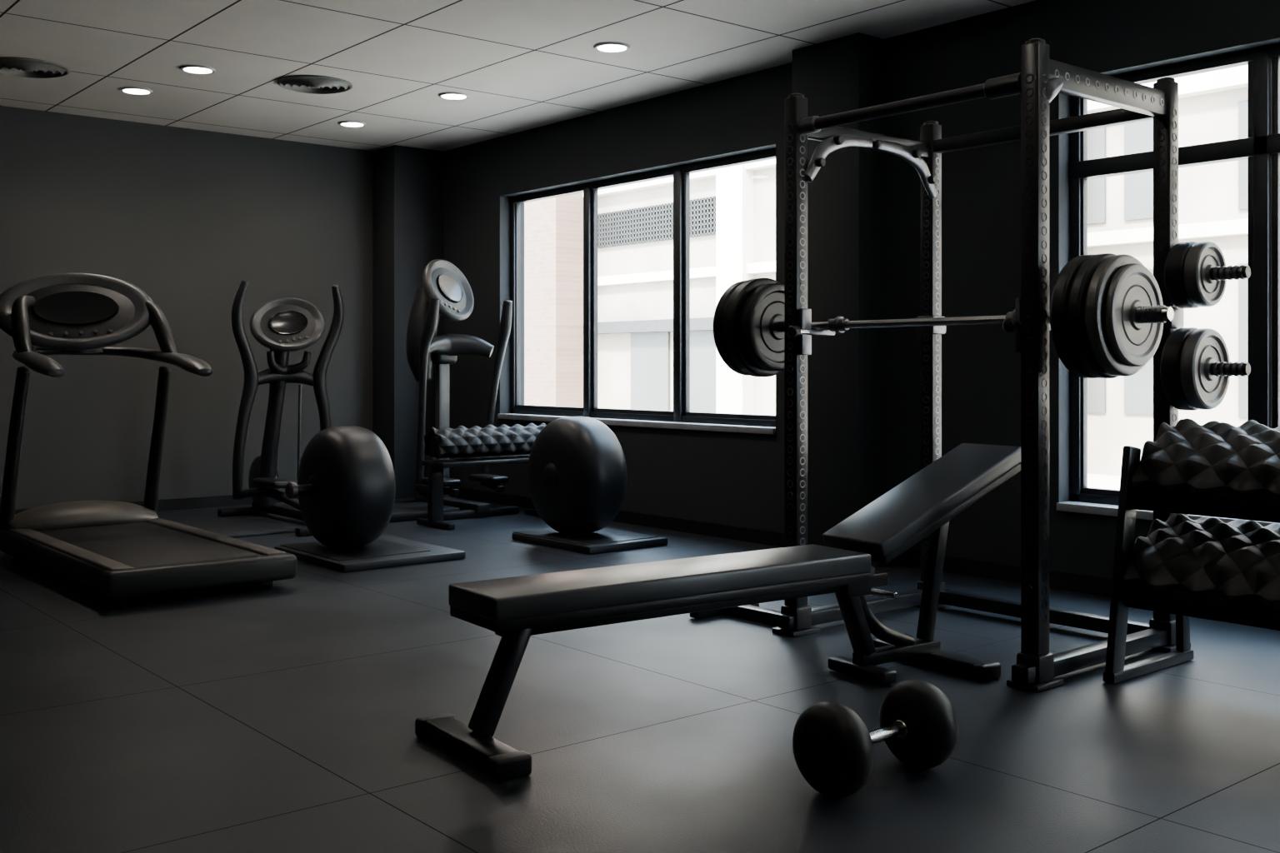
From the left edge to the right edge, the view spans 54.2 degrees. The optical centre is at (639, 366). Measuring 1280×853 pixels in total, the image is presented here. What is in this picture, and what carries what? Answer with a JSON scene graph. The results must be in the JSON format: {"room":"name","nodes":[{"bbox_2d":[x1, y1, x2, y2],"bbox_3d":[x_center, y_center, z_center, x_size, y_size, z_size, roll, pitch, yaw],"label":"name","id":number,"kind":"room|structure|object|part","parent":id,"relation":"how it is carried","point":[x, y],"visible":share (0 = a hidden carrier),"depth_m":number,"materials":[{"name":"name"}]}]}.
{"room":"gym","nodes":[
{"label":"gym","id":0,"kind":"room"},
{"bbox_2d":[0,105,372,509],"bbox_3d":[-5.466,-0.390,8.826,9.300,3.100,0.200,0,0,-40],"label":"wall","id":1,"kind":"structure","parent":0,"point":[182,217],"depth_m":10.12,"materials":[{"name":"grey paint"}]},
{"bbox_2d":[14,491,298,514],"bbox_3d":[-5.610,1.115,8.569,8.350,0.090,0.012,0,0,-40],"label":"baseboard","id":2,"kind":"structure","parent":1,"relation":"attached to","point":[216,501],"depth_m":10.22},
{"bbox_2d":[372,145,443,499],"bbox_3d":[-2.086,-0.390,11.252,0.500,3.100,0.400,0,0,-40],"label":"pillar","id":3,"kind":"structure","parent":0,"point":[407,182],"depth_m":11.06,"materials":[{"name":"paint"}]},
{"bbox_2d":[443,136,524,493],"bbox_3d":[-1.507,-0.390,11.143,0.250,3.100,1.310,0,0,-40],"label":"wall","id":4,"kind":"structure","parent":0,"point":[477,219],"depth_m":10.81,"materials":[{"name":"paint"}]},
{"bbox_2d":[0,0,1035,151],"bbox_3d":[-1.184,-2.015,3.686,9.300,0.150,13.580,0,0,-40],"label":"ceiling","id":5,"kind":"structure","parent":0,"point":[522,65],"depth_m":7.79,"materials":[{"name":"tile"}]},
{"bbox_2d":[0,56,69,78],"bbox_3d":[-3.958,-1.925,8.078,0.500,0.030,0.500,0,0,-40],"label":"ceiling vent","id":6,"kind":"object","parent":5,"relation":"attached to","point":[14,66],"depth_m":8.04,"materials":[{"name":"metal"}]},
{"bbox_2d":[119,86,153,94],"bbox_3d":[-3.533,-1.934,8.771,0.224,0.012,0.224,0,0,-40],"label":"recessed light","id":7,"kind":"object","parent":5,"relation":"in","point":[129,90],"visible":1,"depth_m":8.75,"materials":[{"name":"white"}]},
{"bbox_2d":[180,65,215,74],"bbox_3d":[-2.880,-1.934,8.143,0.224,0.012,0.224,0,0,-40],"label":"recessed light","id":8,"kind":"object","parent":5,"relation":"in","point":[195,69],"visible":1,"depth_m":8.14,"materials":[{"name":"white"}]},
{"bbox_2d":[277,75,352,94],"bbox_3d":[-2.224,-1.925,8.559,0.500,0.030,0.500,0,0,-40],"label":"ceiling vent","id":9,"kind":"object","parent":5,"relation":"attached to","point":[315,84],"depth_m":8.50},
{"bbox_2d":[337,120,366,127],"bbox_3d":[-2.295,-1.934,9.972,0.224,0.012,0.224,0,0,-40],"label":"recessed light","id":10,"kind":"object","parent":5,"relation":"in","point":[344,123],"visible":1,"depth_m":9.95,"materials":[{"name":"white"}]},
{"bbox_2d":[438,91,469,99],"bbox_3d":[-1.331,-1.934,8.940,0.224,0.012,0.224,0,0,-40],"label":"recessed light","id":11,"kind":"object","parent":5,"relation":"in","point":[449,95],"visible":1,"depth_m":8.92,"materials":[{"name":"white"}]},
{"bbox_2d":[593,41,630,53],"bbox_3d":[-0.170,-1.934,7.577,0.224,0.012,0.224,0,0,-40],"label":"recessed light","id":12,"kind":"object","parent":5,"relation":"in","point":[607,47],"visible":1,"depth_m":7.57,"materials":[{"name":"white"}]},
{"bbox_2d":[500,66,775,197],"bbox_3d":[-0.057,-1.690,9.402,0.250,0.500,3.220,0,0,-40],"label":"wall","id":13,"kind":"structure","parent":0,"point":[735,116],"depth_m":9.07,"materials":[{"name":"paint"}]},
{"bbox_2d":[510,148,775,422],"bbox_3d":[-0.049,-0.515,9.409,0.080,1.850,3.220,0,0,-40],"label":"frame","id":14,"kind":"object","parent":13,"relation":"attached to","point":[768,154],"depth_m":9.25,"materials":[{"name":"metal"}]},
{"bbox_3d":[-1.040,-0.515,10.607,0.040,1.740,0.030,0,0,-40],"label":"sash","id":15,"kind":"part","parent":14,"relation":"part of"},
{"bbox_3d":[-0.732,0.345,10.237,0.040,0.040,0.993,0,0,-40],"label":"sash","id":16,"kind":"part","parent":14,"relation":"part of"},
{"bbox_3d":[-0.393,-0.515,9.821,0.080,1.850,0.070,0,0,-40],"label":"mullion","id":17,"kind":"part","parent":14,"relation":"part of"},
{"bbox_3d":[-0.353,-0.515,9.782,0.040,1.740,0.030,0,0,-40],"label":"sash","id":18,"kind":"part","parent":14,"relation":"part of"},
{"bbox_3d":[-0.045,0.345,9.412,0.040,0.040,0.993,0,0,-40],"label":"sash","id":19,"kind":"part","parent":14,"relation":"part of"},
{"bbox_3d":[0.263,-0.515,9.042,0.040,1.740,0.030,0,0,-40],"label":"sash","id":20,"kind":"part","parent":14,"relation":"part of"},
{"bbox_3d":[0.294,-0.515,8.996,0.080,1.850,0.070,0,0,-40],"label":"mullion","id":21,"kind":"part","parent":14,"relation":"part of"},
{"bbox_3d":[0.334,-0.515,8.957,0.040,1.740,0.030,0,0,-40],"label":"sash","id":22,"kind":"part","parent":14,"relation":"part of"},
{"bbox_3d":[0.642,0.345,8.587,0.040,0.040,0.993,0,0,-40],"label":"sash","id":23,"kind":"part","parent":14,"relation":"part of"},
{"bbox_2d":[500,419,775,531],"bbox_3d":[-0.057,0.785,9.402,0.250,0.750,3.220,0,0,-40],"label":"wall","id":24,"kind":"structure","parent":0,"point":[718,477],"depth_m":8.68,"materials":[{"name":"paint"}]},
{"bbox_2d":[497,413,775,434],"bbox_3d":[-0.122,0.419,9.348,0.130,0.042,3.220,0,0,-40],"label":"sill","id":25,"kind":"structure","parent":24,"relation":"attached to","point":[642,423],"depth_m":8.90,"materials":[{"name":"metal"}]},
{"bbox_2d":[510,408,775,427],"bbox_3d":[-0.045,0.383,9.412,0.070,0.055,3.220,0,0,-40],"label":"frame","id":26,"kind":"object","parent":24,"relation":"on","point":[517,411],"visible":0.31,"depth_m":9.20,"materials":[{"name":"metal"}]},
{"bbox_2d":[510,196,520,413],"bbox_3d":[-1.058,-0.515,10.628,0.070,1.850,0.055,0,0,-40],"label":"frame","id":27,"kind":"object","parent":26,"relation":"attached to","point":[512,204],"visible":0.33,"depth_m":10.60,"materials":[{"name":"metal"}]},
{"bbox_2d":[0,496,1279,852],"bbox_3d":[-1.184,1.220,3.686,9.300,0.120,13.580,0,0,-40],"label":"floor","id":28,"kind":"structure","parent":0,"point":[281,717],"depth_m":4.03,"materials":[{"name":"rubber"}]},
{"bbox_2d":[0,272,296,604],"bbox_3d":[-2.902,0.284,7.122,1.042,1.751,2.378,0,0,-40],"label":"treadmill","id":29,"kind":"object","parent":28,"relation":"on","point":[119,552],"visible":1,"depth_m":7.45,"materials":[{"name":"plastic"}]},
{"bbox_3d":[-3.658,-0.220,7.407,0.126,0.418,0.463,0,0,-24],"label":"console arm","id":30,"kind":"part","parent":29,"relation":"part of","materials":[{"name":"plastic"}]},
{"bbox_3d":[-3.503,-0.034,7.317,0.358,0.187,1.181,0,0,-19],"label":"handrail","id":31,"kind":"part","parent":29,"relation":"part of","materials":[{"name":"grey plastic"}]},
{"bbox_3d":[-3.176,0.988,6.843,0.110,0.035,2.140,0,0,-40],"label":"rail","id":32,"kind":"part","parent":29,"relation":"part of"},
{"bbox_2d":[5,500,158,530],"bbox_3d":[-3.504,0.948,7.845,0.890,0.208,0.480,0,0,-40],"label":"hood","id":33,"kind":"object","parent":29,"relation":"attached to","point":[76,514],"depth_m":7.67,"materials":[{"name":"plastic"}]},
{"bbox_3d":[-2.984,-0.034,7.750,1.181,0.187,0.358,0,0,30],"label":"handrail","id":34,"kind":"part","parent":29,"relation":"part of","materials":[{"name":"grey plastic"}]},
{"bbox_3d":[-3.045,-0.220,7.918,0.463,0.418,0.126,0,0,35],"label":"console arm","id":35,"kind":"part","parent":29,"relation":"part of","materials":[{"name":"plastic"}]},
{"bbox_3d":[-2.577,0.988,7.342,0.110,0.035,2.140,0,0,-40],"label":"rail","id":36,"kind":"part","parent":29,"relation":"part of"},
{"bbox_2d":[180,280,344,538],"bbox_3d":[-2.843,0.265,9.053,1.641,1.790,1.530,0,0,-40],"label":"elliptical trainer","id":37,"kind":"object","parent":28,"relation":"on","point":[283,326],"visible":0.87,"depth_m":9.42,"materials":[{"name":"plastic"}]},
{"bbox_2d":[180,516,306,538],"bbox_3d":[-3.003,1.150,8.822,1.100,0.020,0.900,0,0,-40],"label":"tray","id":38,"kind":"object","parent":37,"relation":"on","point":[257,526],"depth_m":8.88,"materials":[{"name":"rubber"}]},
{"bbox_3d":[-2.922,0.179,9.215,0.188,1.617,0.231,0,0,-6],"label":"moving arm","id":39,"kind":"part","parent":37,"relation":"part of","materials":[{"name":"plastic"}]},
{"bbox_3d":[-2.642,0.954,8.992,1.022,0.152,0.064,0,0,43],"label":"pedal arm","id":40,"kind":"part","parent":37,"relation":"part of","materials":[{"name":"plastic"}]},
{"bbox_3d":[-2.551,1.090,9.296,0.100,0.070,1.450,0,0,-40],"label":"rail","id":41,"kind":"part","parent":37,"relation":"part of","materials":[{"name":"plastic"}]},
{"bbox_3d":[-2.608,0.500,9.574,0.038,0.720,0.024,0,0,5],"label":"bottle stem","id":42,"kind":"part","parent":37,"relation":"part of","materials":[{"name":"grey metal"}]},
{"bbox_3d":[-2.405,0.179,9.646,0.231,1.617,0.188,0,0,16],"label":"moving arm","id":43,"kind":"part","parent":37,"relation":"part of","materials":[{"name":"plastic"}]},
{"bbox_2d":[274,535,464,572],"bbox_3d":[-1.661,1.135,7.649,0.800,0.050,0.950,0,0,-40],"label":"platform","id":44,"kind":"object","parent":28,"relation":"on","point":[385,552],"visible":0.74,"depth_m":7.45,"materials":[{"name":"rubber"}]},
{"bbox_2d":[285,426,395,548],"bbox_3d":[-1.869,0.739,7.633,0.590,0.744,0.744,0,0,-40],"label":"ball","id":45,"kind":"object","parent":44,"relation":"on","point":[345,488],"visible":1,"depth_m":7.45,"materials":[{"name":"rubber"}]},
{"bbox_3d":[-2.076,0.739,7.460,0.050,0.100,0.100,0,0,-40],"label":"axle knob","id":46,"kind":"part","parent":45,"relation":"part of","materials":[{"name":"grey plastic"}]},
{"bbox_2d":[389,259,519,523],"bbox_3d":[-1.674,0.147,9.844,1.190,2.026,1.010,0,0,-40],"label":"elliptical trainer","id":47,"kind":"object","parent":28,"relation":"on","point":[446,292],"visible":0.91,"depth_m":9.93,"materials":[{"name":"plastic"}]},
{"bbox_3d":[-1.655,0.218,9.621,0.106,1.496,0.370,0,0,-34],"label":"moving arm","id":48,"kind":"part","parent":47,"relation":"part of","materials":[{"name":"plastic"}]},
{"bbox_3d":[-1.566,0.950,9.629,0.419,0.069,0.050,0,0,34],"label":"pedal arm","id":49,"kind":"part","parent":47,"relation":"part of","materials":[{"name":"plastic"}]},
{"bbox_3d":[-1.504,1.090,9.960,0.120,0.070,0.970,0,0,-40],"label":"rail","id":50,"kind":"part","parent":47,"relation":"part of","materials":[{"name":"plastic"}]},
{"bbox_3d":[-1.167,0.950,9.961,0.050,0.069,0.419,0,0,-23],"label":"pedal arm","id":51,"kind":"part","parent":47,"relation":"part of","materials":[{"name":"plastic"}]},
{"bbox_3d":[-1.143,0.218,10.047,0.370,1.496,0.106,0,0,45],"label":"moving arm","id":52,"kind":"part","parent":47,"relation":"part of","materials":[{"name":"plastic"}]},
{"bbox_2d":[416,423,546,529],"bbox_3d":[-1.109,0.795,9.345,1.060,0.726,0.460,0,0,-40],"label":"dumbbell rack","id":53,"kind":"object","parent":28,"relation":"on","point":[461,442],"visible":0.91,"depth_m":9.12,"materials":[{"name":"metal"}]},
{"bbox_3d":[-1.478,0.915,9.038,0.100,0.450,0.060,0,0,-40],"label":"leg","id":54,"kind":"part","parent":53,"relation":"part of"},
{"bbox_2d":[421,455,529,468],"bbox_3d":[-1.109,0.705,9.345,1.020,0.040,0.300,0,0,-40],"label":"tray","id":55,"kind":"object","parent":53,"relation":"on","point":[517,459],"depth_m":9.14,"materials":[{"name":"metal"}]},
{"bbox_2d":[512,527,667,554],"bbox_3d":[-0.337,1.133,8.232,0.640,0.055,0.860,0,0,-40],"label":"platform","id":56,"kind":"object","parent":28,"relation":"on","point":[604,540],"visible":0.77,"depth_m":8.03,"materials":[{"name":"rubber"}]},
{"bbox_2d":[527,416,627,534],"bbox_3d":[-0.427,0.718,8.261,0.440,0.776,0.776,0,0,-40],"label":"ball","id":57,"kind":"object","parent":56,"relation":"on","point":[577,472],"visible":1,"depth_m":8.04,"materials":[{"name":"rubber"}]},
{"bbox_2d":[449,486,784,547],"bbox_3d":[-0.333,1.115,9.530,0.012,0.090,4.490,0,0,-40],"label":"baseboard","id":58,"kind":"structure","parent":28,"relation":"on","point":[743,534],"depth_m":8.85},
{"bbox_2d":[415,443,1020,781],"bbox_3d":[0.448,0.739,4.394,2.442,0.841,0.610,0,0,-35],"label":"bench","id":59,"kind":"object","parent":28,"relation":"on","point":[517,609],"visible":0.98,"depth_m":4.27,"materials":[{"name":"leather"}]},
{"bbox_3d":[-0.423,0.945,3.788,0.178,0.323,0.090,0,0,-35],"label":"leg","id":60,"kind":"part","parent":59,"relation":"part of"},
{"bbox_3d":[0.792,0.925,4.633,0.159,0.302,0.080,0,0,-35],"label":"leg","id":61,"kind":"part","parent":59,"relation":"part of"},
{"bbox_3d":[0.799,0.760,4.571,0.120,0.160,0.010,0,0,-35],"label":"hinge plate","id":62,"kind":"part","parent":59,"relation":"part of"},
{"bbox_3d":[0.981,1.090,4.764,0.420,0.050,0.060,0,0,-35],"label":"leg rail","id":63,"kind":"part","parent":59,"relation":"part of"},
{"bbox_2d":[792,680,958,797],"bbox_3d":[0.663,1.035,3.501,0.490,0.250,0.250,0,0,-40],"label":"dumbbell","id":64,"kind":"object","parent":28,"relation":"on","point":[832,747],"visible":1,"depth_m":3.41,"materials":[{"name":"rubber"}]},
{"bbox_3d":[0.663,1.035,3.501,0.250,0.037,0.037,0,0,-40],"label":"handle","id":65,"kind":"part","parent":64,"relation":"part of","materials":[{"name":"silver metal"}]},
{"bbox_2d":[689,38,1250,693],"bbox_3d":[1.343,-0.014,5.356,1.200,2.348,2.050,0,0,-40],"label":"power rack","id":66,"kind":"object","parent":28,"relation":"on","point":[1040,79],"visible":0.81,"depth_m":5.13,"materials":[{"name":"metal"}]},
{"bbox_3d":[0.662,-0.150,5.361,0.040,0.052,0.052,0,0,-40],"label":"hook knob","id":67,"kind":"part","parent":66,"relation":"part of","materials":[{"name":"rubber"}]},
{"bbox_3d":[0.680,-0.020,5.448,0.075,2.300,0.075,0,0,-40],"label":"post","id":68,"kind":"part","parent":66,"relation":"part of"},
{"bbox_3d":[0.680,1.149,5.448,0.170,0.022,0.130,0,0,-40],"label":"foot plate","id":69,"kind":"part","parent":66,"relation":"part of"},
{"bbox_3d":[0.716,-0.150,5.406,0.060,0.200,0.020,0,0,-40],"label":"hook plate","id":70,"kind":"part","parent":66,"relation":"part of","materials":[{"name":"grey metal"}]},
{"bbox_2d":[808,330,834,335],"bbox_3d":[0.785,-0.148,5.463,0.170,0.025,0.035,0,0,-40],"label":"hook","id":71,"kind":"object","parent":66,"relation":"attached to","point":[811,332],"depth_m":5.44,"materials":[{"name":"grey metal"}]},
{"bbox_3d":[1.410,-0.020,6.056,0.075,2.300,0.075,0,0,-40],"label":"post","id":72,"kind":"part","parent":66,"relation":"part of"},
{"bbox_3d":[1.410,1.149,6.056,0.170,0.022,0.130,0,0,-40],"label":"foot plate","id":73,"kind":"part","parent":66,"relation":"part of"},
{"bbox_2d":[712,253,1174,378],"bbox_3d":[1.144,-0.180,5.071,0.456,0.456,2.088,0,0,-40],"label":"barbell","id":74,"kind":"object","parent":66,"relation":"on","point":[1107,315],"visible":0.95,"depth_m":4.39,"materials":[{"name":"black metal"}]},
{"bbox_3d":[0.516,-0.180,5.825,0.444,0.444,0.065,0,0,-40],"label":"plate","id":75,"kind":"part","parent":74,"relation":"part of","materials":[{"name":"rubber"}]},
{"bbox_3d":[0.564,-0.180,5.767,0.456,0.456,0.080,0,0,-40],"label":"plate","id":76,"kind":"part","parent":74,"relation":"part of","materials":[{"name":"rubber"}]},
{"bbox_3d":[0.615,-0.180,5.706,0.400,0.400,0.070,0,0,-40],"label":"plate","id":77,"kind":"part","parent":74,"relation":"part of","materials":[{"name":"rubber"}]},
{"bbox_3d":[1.620,-0.180,4.500,0.444,0.444,0.065,0,0,-40],"label":"plate","id":78,"kind":"part","parent":74,"relation":"part of","materials":[{"name":"rubber"}]},
{"bbox_3d":[1.662,-0.180,4.450,0.444,0.444,0.060,0,0,-40],"label":"plate","id":79,"kind":"part","parent":74,"relation":"part of","materials":[{"name":"rubber"}]},
{"bbox_3d":[1.700,-0.180,4.404,0.428,0.428,0.055,0,0,-40],"label":"plate","id":80,"kind":"part","parent":74,"relation":"part of","materials":[{"name":"rubber"}]},
{"bbox_3d":[1.729,-0.180,4.369,0.360,0.360,0.035,0,0,-40],"label":"plate","id":81,"kind":"part","parent":74,"relation":"part of","materials":[{"name":"metal"}]},
{"bbox_3d":[1.347,-0.150,4.539,0.040,0.052,0.052,0,0,-40],"label":"hook knob","id":82,"kind":"part","parent":66,"relation":"part of","materials":[{"name":"metal"}]},
{"bbox_3d":[1.401,-0.150,4.584,0.060,0.200,0.020,0,0,-40],"label":"hook plate","id":83,"kind":"part","parent":66,"relation":"part of","materials":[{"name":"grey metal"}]},
{"bbox_3d":[1.436,-0.020,4.541,0.075,2.300,0.075,0,0,-40],"label":"post","id":84,"kind":"part","parent":66,"relation":"part of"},
{"bbox_3d":[1.436,1.149,4.541,0.170,0.022,0.130,0,0,-40],"label":"foot plate","id":85,"kind":"part","parent":66,"relation":"part of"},
{"bbox_3d":[2.166,-0.020,5.149,0.075,2.300,0.075,0,0,-40],"label":"post","id":86,"kind":"part","parent":66,"relation":"part of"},
{"bbox_3d":[2.166,1.149,5.149,0.170,0.022,0.130,0,0,-40],"label":"foot plate","id":87,"kind":"part","parent":66,"relation":"part of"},
{"bbox_2d":[1160,327,1229,410],"bbox_3d":[2.242,0.010,5.042,0.336,0.336,0.138,0,0,-40],"label":"weight plate","id":88,"kind":"object","parent":66,"relation":"on","point":[1188,353],"visible":0.96,"depth_m":4.97,"materials":[{"name":"metal"}]},
{"bbox_3d":[2.222,0.010,5.066,0.336,0.336,0.075,0,0,-40],"label":"plate","id":89,"kind":"part","parent":88,"relation":"part of","materials":[{"name":"metal"}]},
{"bbox_2d":[1164,241,1226,309],"bbox_3d":[2.242,-0.370,5.042,0.270,0.270,0.138,0,0,-40],"label":"weight plate","id":90,"kind":"object","parent":66,"relation":"on","point":[1188,283],"visible":0.94,"depth_m":4.98,"materials":[{"name":"rubber"}]},
{"bbox_3d":[2.222,-0.370,5.066,0.270,0.270,0.075,0,0,-40],"label":"plate","id":91,"kind":"part","parent":90,"relation":"part of","materials":[{"name":"rubber"}]},
{"bbox_3d":[2.267,-0.370,5.012,0.262,0.262,0.060,0,0,-40],"label":"plate","id":92,"kind":"part","parent":90,"relation":"part of","materials":[{"name":"rubber"}]},
{"bbox_2d":[889,550,1112,597],"bbox_3d":[3.927,1.115,4.417,0.012,0.090,7.760,0,0,-40],"label":"baseboard","id":93,"kind":"structure","parent":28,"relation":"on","point":[1057,580],"depth_m":6.76,"materials":[{"name":"paint"}]},
{"bbox_2d":[1102,418,1279,684],"bbox_3d":[2.432,0.677,4.174,0.600,0.961,1.580,0,0,-40],"label":"dumbbell rack","id":94,"kind":"object","parent":28,"relation":"on","point":[1206,567],"visible":1,"depth_m":4.50,"materials":[{"name":"metal"}]},
{"bbox_3d":[1.792,0.720,4.637,0.211,0.850,0.035,0,0,-40],"label":"leg","id":95,"kind":"part","parent":94,"relation":"part of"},
{"bbox_3d":[2.130,0.720,4.918,0.089,0.841,0.035,0,0,-40],"label":"leg","id":96,"kind":"part","parent":94,"relation":"part of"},
{"bbox_2d":[1125,585,1279,630],"bbox_3d":[2.429,0.771,4.172,0.416,0.232,1.500,0,0,-40],"label":"tray","id":97,"kind":"object","parent":94,"relation":"on","point":[1256,606],"depth_m":4.35,"materials":[{"name":"metal"}]},
{"bbox_2d":[1134,487,1279,523],"bbox_3d":[2.476,0.416,4.210,0.416,0.232,1.500,0,0,-40],"label":"tray","id":98,"kind":"object","parent":94,"relation":"on","point":[1260,504],"depth_m":4.41,"materials":[{"name":"metal"}]},
{"bbox_2d":[792,32,884,546],"bbox_3d":[1.190,-0.390,7.532,0.230,3.100,0.530,0,0,-40],"label":"pillar","id":99,"kind":"structure","parent":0,"point":[846,196],"depth_m":7.37,"materials":[{"name":"paint"}]},
{"bbox_2d":[775,0,1069,571],"bbox_3d":[1.627,-0.390,7.382,0.250,3.100,2.040,0,0,-40],"label":"wall","id":100,"kind":"structure","parent":0,"point":[981,187],"depth_m":6.95,"materials":[{"name":"paint"}]},
{"bbox_2d":[1059,510,1153,579],"bbox_3d":[3.227,0.940,5.461,0.250,0.440,2.960,0,0,-40],"label":"wall","id":101,"kind":"structure","parent":0,"point":[1087,542],"depth_m":6.38,"materials":[{"name":"paint"}]},
{"bbox_2d":[1070,493,1119,505],"bbox_3d":[3.239,0.693,5.471,0.070,0.055,2.960,0,0,-40],"label":"frame","id":102,"kind":"object","parent":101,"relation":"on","point":[1091,498],"visible":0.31,"depth_m":6.46,"materials":[{"name":"metal"}]},
{"bbox_2d":[1070,95,1080,501],"bbox_3d":[2.309,-0.385,6.587,0.070,2.210,0.055,0,0,-40],"label":"frame","id":103,"kind":"object","parent":102,"relation":"attached to","point":[1075,102],"visible":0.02,"depth_m":6.56,"materials":[{"name":"metal"}]},
{"bbox_2d":[1069,133,1279,179],"bbox_3d":[3.235,-1.030,5.468,0.080,0.090,2.960,0,0,-40],"label":"transom","id":104,"kind":"object","parent":103,"relation":"attached to","point":[1242,148],"visible":0.8,"depth_m":6.11,"materials":[{"name":"metal"}]},
{"bbox_2d":[1056,500,1276,526],"bbox_3d":[3.171,0.729,5.395,0.130,0.042,2.990,0,0,-40],"label":"sill","id":105,"kind":"structure","parent":101,"relation":"attached to","point":[1071,507],"depth_m":6.31,"materials":[{"name":"stone"}]},
{"bbox_2d":[1059,0,1279,75],"bbox_3d":[3.227,-1.715,5.461,0.250,0.450,2.960,0,0,-40],"label":"wall","id":106,"kind":"structure","parent":0,"point":[1111,37],"depth_m":6.12,"materials":[{"name":"paint"}]},
{"bbox_2d":[1080,43,1279,496],"bbox_3d":[3.235,-0.385,5.468,0.080,2.210,2.960,0,0,-40],"label":"window","id":107,"kind":"structure","parent":106,"relation":"attached to","point":[1242,57],"depth_m":5.82,"materials":[{"name":"metal"}]},
{"bbox_3d":[2.326,-0.385,6.566,0.040,2.100,0.030,0,0,-40],"label":"sash","id":108,"kind":"part","parent":107,"relation":"part of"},
{"bbox_3d":[2.607,0.655,6.229,0.040,0.040,0.907,0,0,-40],"label":"sash","id":109,"kind":"part","parent":107,"relation":"part of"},
{"bbox_3d":[2.888,-0.385,5.892,0.040,2.100,0.030,0,0,-40],"label":"sash","id":110,"kind":"part","parent":107,"relation":"part of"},
{"bbox_3d":[2.919,-0.385,5.846,0.080,2.210,0.070,0,0,-40],"label":"mullion","id":111,"kind":"part","parent":107,"relation":"part of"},
{"bbox_3d":[2.958,-0.385,5.808,0.040,2.100,0.030,0,0,-40],"label":"sash","id":112,"kind":"part","parent":107,"relation":"part of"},
{"label":"outside","id":113,"kind":"structure","parent":0,"visible":0},
{"bbox_2d":[1087,473,1120,489],"bbox_3d":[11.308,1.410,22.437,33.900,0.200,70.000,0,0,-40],"label":"ground","id":114,"kind":"structure","parent":113,"point":[1094,481],"depth_m":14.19,"materials":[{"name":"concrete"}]},
{"bbox_2d":[524,192,583,407],"bbox_3d":[-3.480,-2.490,28.469,4.900,7.700,11.800,0,0,-40],"label":"brick building","id":115,"kind":"structure","parent":114,"relation":"on","point":[553,227],"depth_m":22.70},
{"bbox_2d":[715,164,754,414],"bbox_3d":[1.506,-2.490,19.868,0.250,7.700,0.600,0,0,-40],"label":"column","id":116,"kind":"structure","parent":114,"relation":"on","point":[734,184],"depth_m":19.72,"materials":[{"name":"concrete"}]},
{"bbox_2d":[597,87,1247,475],"bbox_3d":[10.308,-2.490,12.623,4.000,7.700,30.200,0,0,-40],"label":"facade","id":117,"kind":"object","parent":114,"relation":"on","point":[1207,192],"visible":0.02,"depth_m":15.16,"materials":[{"name":"concrete"}]},
{"bbox_2d":[630,331,669,410],"bbox_3d":[0.175,0.185,21.622,0.050,1.550,1.000,0,0,-40],"label":"shop window","id":118,"kind":"structure","parent":117,"relation":"attached to","point":[650,352],"depth_m":21.56,"materials":[{"name":"glass"}]},
{"bbox_2d":[597,317,713,334],"bbox_3d":[1.999,-0.690,19.237,0.300,0.200,9.000,0,0,-40],"label":"canopy","id":119,"kind":"object","parent":117,"relation":"attached to","point":[701,323],"visible":0.14,"depth_m":21.26,"materials":[{"name":"concrete"}]},
{"bbox_2d":[597,195,715,248],"bbox_3d":[0.252,-2.460,21.491,0.050,0.620,3.250,0,0,-40],"label":"grille","id":120,"kind":"object","parent":117,"relation":"attached to","point":[652,223],"visible":0.72,"depth_m":21.59,"materials":[{"name":"metal"}]},
{"bbox_2d":[690,330,715,413],"bbox_3d":[1.071,0.185,20.547,0.050,1.550,1.000,0,0,-40],"label":"shop window","id":121,"kind":"structure","parent":117,"relation":"attached to","point":[702,347],"depth_m":20.55,"materials":[{"name":"glass"}]},
{"bbox_2d":[582,65,1247,197],"bbox_3d":[3.254,-3.190,17.810,0.200,0.200,13.200,0,0,-40],"label":"roof band","id":122,"kind":"object","parent":117,"relation":"attached to","point":[1235,77],"visible":0.11,"depth_m":14.19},
{"bbox_2d":[597,218,1247,286],"bbox_3d":[3.273,-1.540,17.826,0.150,0.160,13.200,0,0,-40],"label":"ledge","id":123,"kind":"object","parent":117,"relation":"attached to","point":[1237,227],"visible":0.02,"depth_m":14.91,"materials":[{"name":"concrete"}]},
{"bbox_2d":[1087,127,1106,224],"bbox_3d":[5.540,-2.340,15.191,0.040,1.200,0.250,0,0,-40],"label":"window","id":124,"kind":"structure","parent":117,"relation":"attached to","point":[1097,138],"depth_m":15.16,"materials":[{"name":"glass"}]},
{"bbox_2d":[1087,377,1106,413],"bbox_3d":[5.540,-0.290,15.191,0.040,1.700,0.250,0,0,-40],"label":"window","id":125,"kind":"structure","parent":117,"relation":"attached to","point":[1097,387],"depth_m":15.16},
{"bbox_2d":[1124,120,1153,220],"bbox_3d":[5.956,-2.340,14.692,0.040,1.200,0.550,0,0,-40],"label":"window","id":126,"kind":"structure","parent":117,"relation":"attached to","point":[1138,137],"depth_m":14.75,"materials":[{"name":"glass"}]},
{"bbox_2d":[1124,269,1153,414],"bbox_3d":[5.956,-0.290,14.692,0.040,1.700,0.550,0,0,-40],"label":"window","id":127,"kind":"structure","parent":117,"relation":"attached to","point":[1138,387],"depth_m":14.73,"materials":[{"name":"glass"}]},
{"bbox_2d":[1238,263,1247,417],"bbox_3d":[6.868,-0.290,13.597,0.040,1.700,0.700,0,0,-40],"label":"window","id":128,"kind":"structure","parent":117,"relation":"attached to","point":[1242,284],"depth_m":13.81,"materials":[{"name":"glass"}]},
{"bbox_2d":[1238,100,1247,209],"bbox_3d":[6.868,-2.340,13.597,0.040,1.200,0.700,0,0,-40],"label":"window","id":129,"kind":"structure","parent":117,"relation":"attached to","point":[1242,105],"depth_m":13.81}
]}

